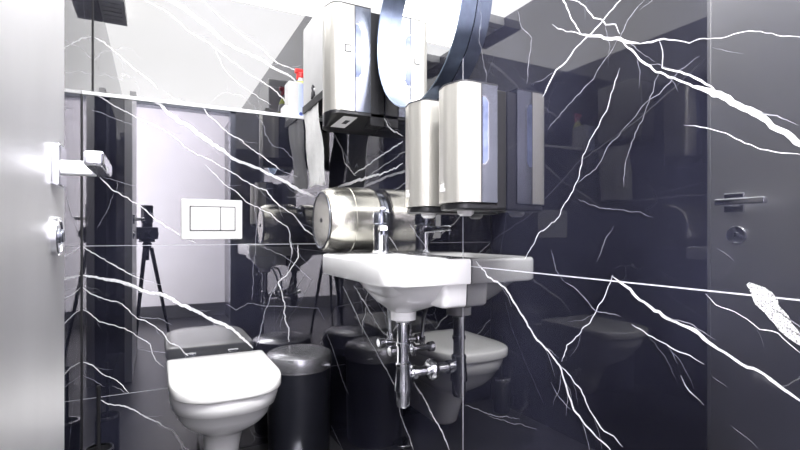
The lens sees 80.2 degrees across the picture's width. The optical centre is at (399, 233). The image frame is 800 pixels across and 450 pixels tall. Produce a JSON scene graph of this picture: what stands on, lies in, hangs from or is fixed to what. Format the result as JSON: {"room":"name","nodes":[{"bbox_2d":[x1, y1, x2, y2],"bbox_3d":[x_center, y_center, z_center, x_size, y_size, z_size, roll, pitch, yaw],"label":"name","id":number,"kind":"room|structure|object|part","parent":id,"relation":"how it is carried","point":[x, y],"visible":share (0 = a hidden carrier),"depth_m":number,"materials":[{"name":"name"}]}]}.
{"room":"public restroom","nodes":[
{"label":"public restroom","id":0,"kind":"room"},
{"bbox_2d":[64,0,92,449],"bbox_3d":[-0.819,-0.150,0.956,0.101,2.120,2.650,0,0,-27],"label":"wall","id":1,"kind":"structure","parent":0,"point":[78,14],"depth_m":1.60,"materials":[{"name":"black stone"}]},
{"bbox_2d":[0,0,111,449],"bbox_3d":[-0.322,-0.077,0.384,0.107,1.955,0.778,0,0,-27],"label":"door","id":2,"kind":"structure","parent":1,"relation":"in","point":[35,167],"depth_m":0.54,"materials":[{"name":"metal"}]},
{"bbox_3d":[-0.454,-0.093,0.675,0.040,0.020,0.018,0,0,-27],"label":"handle stem","id":3,"kind":"part","parent":2,"relation":"part of","materials":[{"name":"metal"}]},
{"bbox_3d":[-0.406,-0.093,0.641,0.022,0.019,0.129,0,0,-27],"label":"lever","id":4,"kind":"part","parent":2,"relation":"part of","materials":[{"name":"silver metal"}]},
{"bbox_2d":[93,0,305,112],"bbox_3d":[-0.939,-0.150,2.325,0.945,2.120,0.106,0,0,-27],"label":"wall","id":5,"kind":"structure","parent":0,"point":[223,53],"depth_m":2.26,"materials":[{"name":"white paint"}]},
{"bbox_2d":[82,94,326,449],"bbox_3d":[-0.836,0.189,2.127,0.945,1.442,0.353,0,0,-27],"label":"wall","id":6,"kind":"structure","parent":0,"point":[152,296],"depth_m":1.90,"materials":[{"name":"black stone"}]},
{"bbox_2d":[82,90,321,120],"bbox_3d":[-0.836,-0.523,2.126,0.945,0.014,0.356,0,0,-27],"label":"trim ledge","id":7,"kind":"object","parent":6,"relation":"on","point":[91,93],"visible":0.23,"depth_m":1.92,"materials":[{"name":"white metal"}]},
{"bbox_2d":[281,81,303,115],"bbox_3d":[-0.488,-0.614,2.212,0.118,0.168,0.082,0,0,-27],"label":"bottle","id":8,"kind":"object","parent":7,"relation":"on","point":[293,105],"visible":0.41,"depth_m":2.17,"materials":[{"name":"white plastic"}]},
{"bbox_2d":[298,84,303,115],"bbox_3d":[-0.445,-0.616,2.189,0.047,0.148,0.001,0,0,-27],"label":"print","id":9,"kind":"object","parent":8,"relation":"attached to","point":[300,86],"depth_m":2.18},
{"bbox_2d":[294,68,302,82],"bbox_3d":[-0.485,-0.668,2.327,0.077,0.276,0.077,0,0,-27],"label":"cap","id":10,"kind":"object","parent":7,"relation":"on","point":[299,72],"visible":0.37,"depth_m":2.31,"materials":[{"name":"red plastic"}]},
{"bbox_2d":[181,199,241,238],"bbox_3d":[-0.772,-0.060,1.956,0.235,0.164,0.014,0,0,-27],"label":"flush plate","id":11,"kind":"object","parent":6,"relation":"attached to","point":[200,218],"visible":1,"depth_m":1.95,"materials":[{"name":"white plastic"}]},
{"bbox_2d":[166,350,280,449],"bbox_3d":[-0.641,0.670,1.716,0.357,0.390,0.561,0,0,-27],"label":"toilet","id":12,"kind":"object","parent":6,"relation":"attached to","point":[216,398],"visible":1,"depth_m":1.54,"materials":[{"name":"white ceramic"}]},
{"bbox_3d":[-0.621,0.495,1.678,0.357,0.041,0.476,0,0,-27],"label":"lid","id":13,"kind":"part","parent":12,"relation":"part of","materials":[{"name":"white plastic"}]},
{"bbox_3d":[-0.644,0.694,1.722,0.352,0.343,0.546,0,0,-27],"label":"bowl","id":14,"kind":"part","parent":12,"relation":"part of","materials":[{"name":"white ceramic"}]},
{"bbox_2d":[236,0,315,15],"bbox_3d":[-0.355,-1.175,1.195,1.145,0.050,2.650,0,0,-27],"label":"ceiling","id":15,"kind":"structure","parent":0,"point":[302,7],"depth_m":2.38,"materials":[{"name":"white paint"}]},
{"bbox_2d":[239,436,342,449],"bbox_3d":[-0.411,0.940,0.322,2.045,0.060,4.150,0,0,-27],"label":"floor","id":16,"kind":"structure","parent":0,"point":[333,445],"depth_m":2.02,"materials":[{"name":"tile"}]},
{"bbox_2d":[84,385,113,449],"bbox_3d":[-1.038,0.716,1.636,0.090,0.388,0.090,0,0,-27],"label":"toilet brush","id":17,"kind":"object","parent":16,"relation":"on","point":[104,445],"visible":1,"depth_m":1.63,"materials":[{"name":"black plastic"}]},
{"bbox_3d":[-1.038,0.666,1.636,0.013,0.288,0.013,0,0,-27],"label":"handle","id":18,"kind":"part","parent":17,"relation":"part of","materials":[{"name":"black plastic"}]},
{"bbox_2d":[267,344,331,449],"bbox_3d":[-0.407,0.691,1.951,0.272,0.438,0.321,0,0,-27],"label":"pedal bin","id":19,"kind":"object","parent":16,"relation":"on","point":[299,415],"visible":0.91,"depth_m":1.86,"materials":[{"name":"black metal"}]},
{"bbox_3d":[-0.418,0.506,1.973,0.272,0.070,0.272,0,0,-27],"label":"lid","id":20,"kind":"part","parent":19,"relation":"part of","materials":[{"name":"metal"}]},
{"bbox_2d":[306,0,799,449],"bbox_3d":[0.453,-0.149,0.768,0.101,2.122,4.150,0,0,-27],"label":"wall","id":21,"kind":"structure","parent":0,"point":[636,285],"depth_m":0.83,"materials":[{"name":"black stone"}]},
{"bbox_2d":[302,7,323,116],"bbox_3d":[-0.316,-0.723,2.016,0.120,0.378,0.303,0,0,-27],"label":"dispenser","id":22,"kind":"object","parent":21,"relation":"attached to","point":[313,32],"visible":0.38,"depth_m":1.99,"materials":[{"name":"silver plastic"}]},
{"bbox_2d":[303,103,325,187],"bbox_3d":[-0.368,-0.370,2.031,0.034,0.340,0.224,0,0,-27],"label":"paper towel","id":23,"kind":"object","parent":22,"relation":"hanging from","point":[314,146],"visible":1,"depth_m":2.02,"materials":[{"name":"white paper"}]},
{"bbox_2d":[312,187,385,252],"bbox_3d":[-0.184,-0.047,1.673,0.201,0.234,0.234,0,0,-27],"label":"toilet roll holder","id":24,"kind":"object","parent":21,"relation":"attached to","point":[342,217],"visible":0.93,"depth_m":1.59,"materials":[{"name":"metal"}]},
{"bbox_3d":[-0.101,-0.047,1.716,0.014,0.208,0.208,0,0,-27],"label":"plate","id":25,"kind":"part","parent":24,"relation":"part of","materials":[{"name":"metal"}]},
{"bbox_2d":[322,1,383,135],"bbox_3d":[-0.174,-0.565,1.657,0.197,0.401,0.153,0,0,-27],"label":"dispenser","id":26,"kind":"object","parent":21,"relation":"attached to","point":[353,91],"visible":0.98,"depth_m":1.59,"materials":[{"name":"silver metal"}]},
{"bbox_2d":[377,331,396,347],"bbox_3d":[-0.035,0.338,1.518,0.077,0.056,0.044,0,0,-27],"label":"angle valve","id":27,"kind":"object","parent":21,"relation":"attached to","point":[381,342],"visible":0.75,"depth_m":1.51,"materials":[{"name":"silver metal"}]},
{"bbox_3d":[-0.057,0.344,1.507,0.028,0.030,0.032,0,0,-27],"label":"knob","id":28,"kind":"part","parent":27,"relation":"part of","materials":[{"name":"silver metal"}]},
{"bbox_2d":[387,309,391,330],"bbox_3d":[-0.041,0.253,1.500,0.014,0.119,0.058,0,0,20],"label":"supply hose","id":29,"kind":"object","parent":27,"relation":"attached to","point":[388,311],"visible":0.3,"depth_m":1.52,"materials":[{"name":"silver metal"}]},
{"bbox_2d":[387,331,392,339],"bbox_3d":[-0.032,0.327,1.520,0.020,0.034,0.020,0,0,-27],"label":"outlet","id":30,"kind":"object","parent":27,"relation":"attached to","point":[390,333],"depth_m":1.51,"materials":[{"name":"silver metal"}]},
{"bbox_2d":[323,253,470,321],"bbox_3d":[-0.037,0.150,1.353,0.233,0.176,0.492,0,0,-27],"label":"basin","id":31,"kind":"object","parent":21,"relation":"attached to","point":[404,284],"visible":0.98,"depth_m":1.19,"materials":[{"name":"white ceramic"}]},
{"bbox_2d":[371,207,390,253],"bbox_3d":[-0.048,-0.009,1.446,0.062,0.142,0.149,0,0,-15],"label":"tap","id":32,"kind":"object","parent":31,"relation":"on","point":[381,219],"visible":1,"depth_m":1.47,"materials":[{"name":"silver metal"}]},
{"bbox_3d":[-0.055,-0.070,1.450,0.020,0.021,0.075,0,0,-6],"label":"lever","id":33,"kind":"part","parent":32,"relation":"part of","materials":[{"name":"silver metal"}]},
{"bbox_3d":[-0.052,-0.013,1.427,0.030,0.027,0.113,0,0,-6],"label":"spout","id":34,"kind":"part","parent":32,"relation":"part of","materials":[{"name":"silver metal"}]},
{"bbox_2d":[394,321,436,407],"bbox_3d":[0.039,0.360,1.333,0.118,0.242,0.061,0,0,-27],"label":"trap","id":35,"kind":"object","parent":31,"relation":"attached to","point":[404,372],"visible":0.97,"depth_m":1.30,"materials":[{"name":"silver metal"}]},
{"bbox_2d":[396,392,409,407],"bbox_3d":[0.009,0.457,1.318,0.040,0.050,0.040,0,0,-27],"label":"cup","id":36,"kind":"object","parent":35,"relation":"on","point":[402,398],"depth_m":1.30,"materials":[{"name":"silver metal"}]},
{"bbox_2d":[387,342,414,356],"bbox_3d":[0.002,0.348,1.447,0.077,0.056,0.044,0,0,-27],"label":"angle valve","id":37,"kind":"object","parent":21,"relation":"attached to","point":[392,350],"visible":0.48,"depth_m":1.43,"materials":[{"name":"silver metal"}]},
{"bbox_3d":[-0.020,0.354,1.436,0.028,0.030,0.032,0,0,-27],"label":"knob","id":38,"kind":"part","parent":37,"relation":"part of","materials":[{"name":"silver metal"}]},
{"bbox_2d":[377,0,476,107],"bbox_3d":[0.057,-0.620,1.375,0.044,0.500,0.500,0,0,-27],"label":"round mirror","id":39,"kind":"object","parent":21,"relation":"attached to","point":[422,44],"visible":0.84,"depth_m":1.40,"materials":[{"name":"metal"}]},
{"bbox_2d":[405,99,457,217],"bbox_3d":[0.081,-0.186,1.233,0.133,0.291,0.115,0,0,-27],"label":"soap dispenser","id":40,"kind":"object","parent":21,"relation":"attached to","point":[422,115],"visible":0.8,"depth_m":1.18,"materials":[{"name":"silver metal"}]},
{"bbox_2d":[439,79,505,215],"bbox_3d":[0.157,-0.186,1.086,0.133,0.291,0.115,0,0,-27],"label":"soap dispenser","id":41,"kind":"object","parent":21,"relation":"attached to","point":[472,113],"visible":1,"depth_m":1.04,"materials":[{"name":"silver plastic"}]}
]}

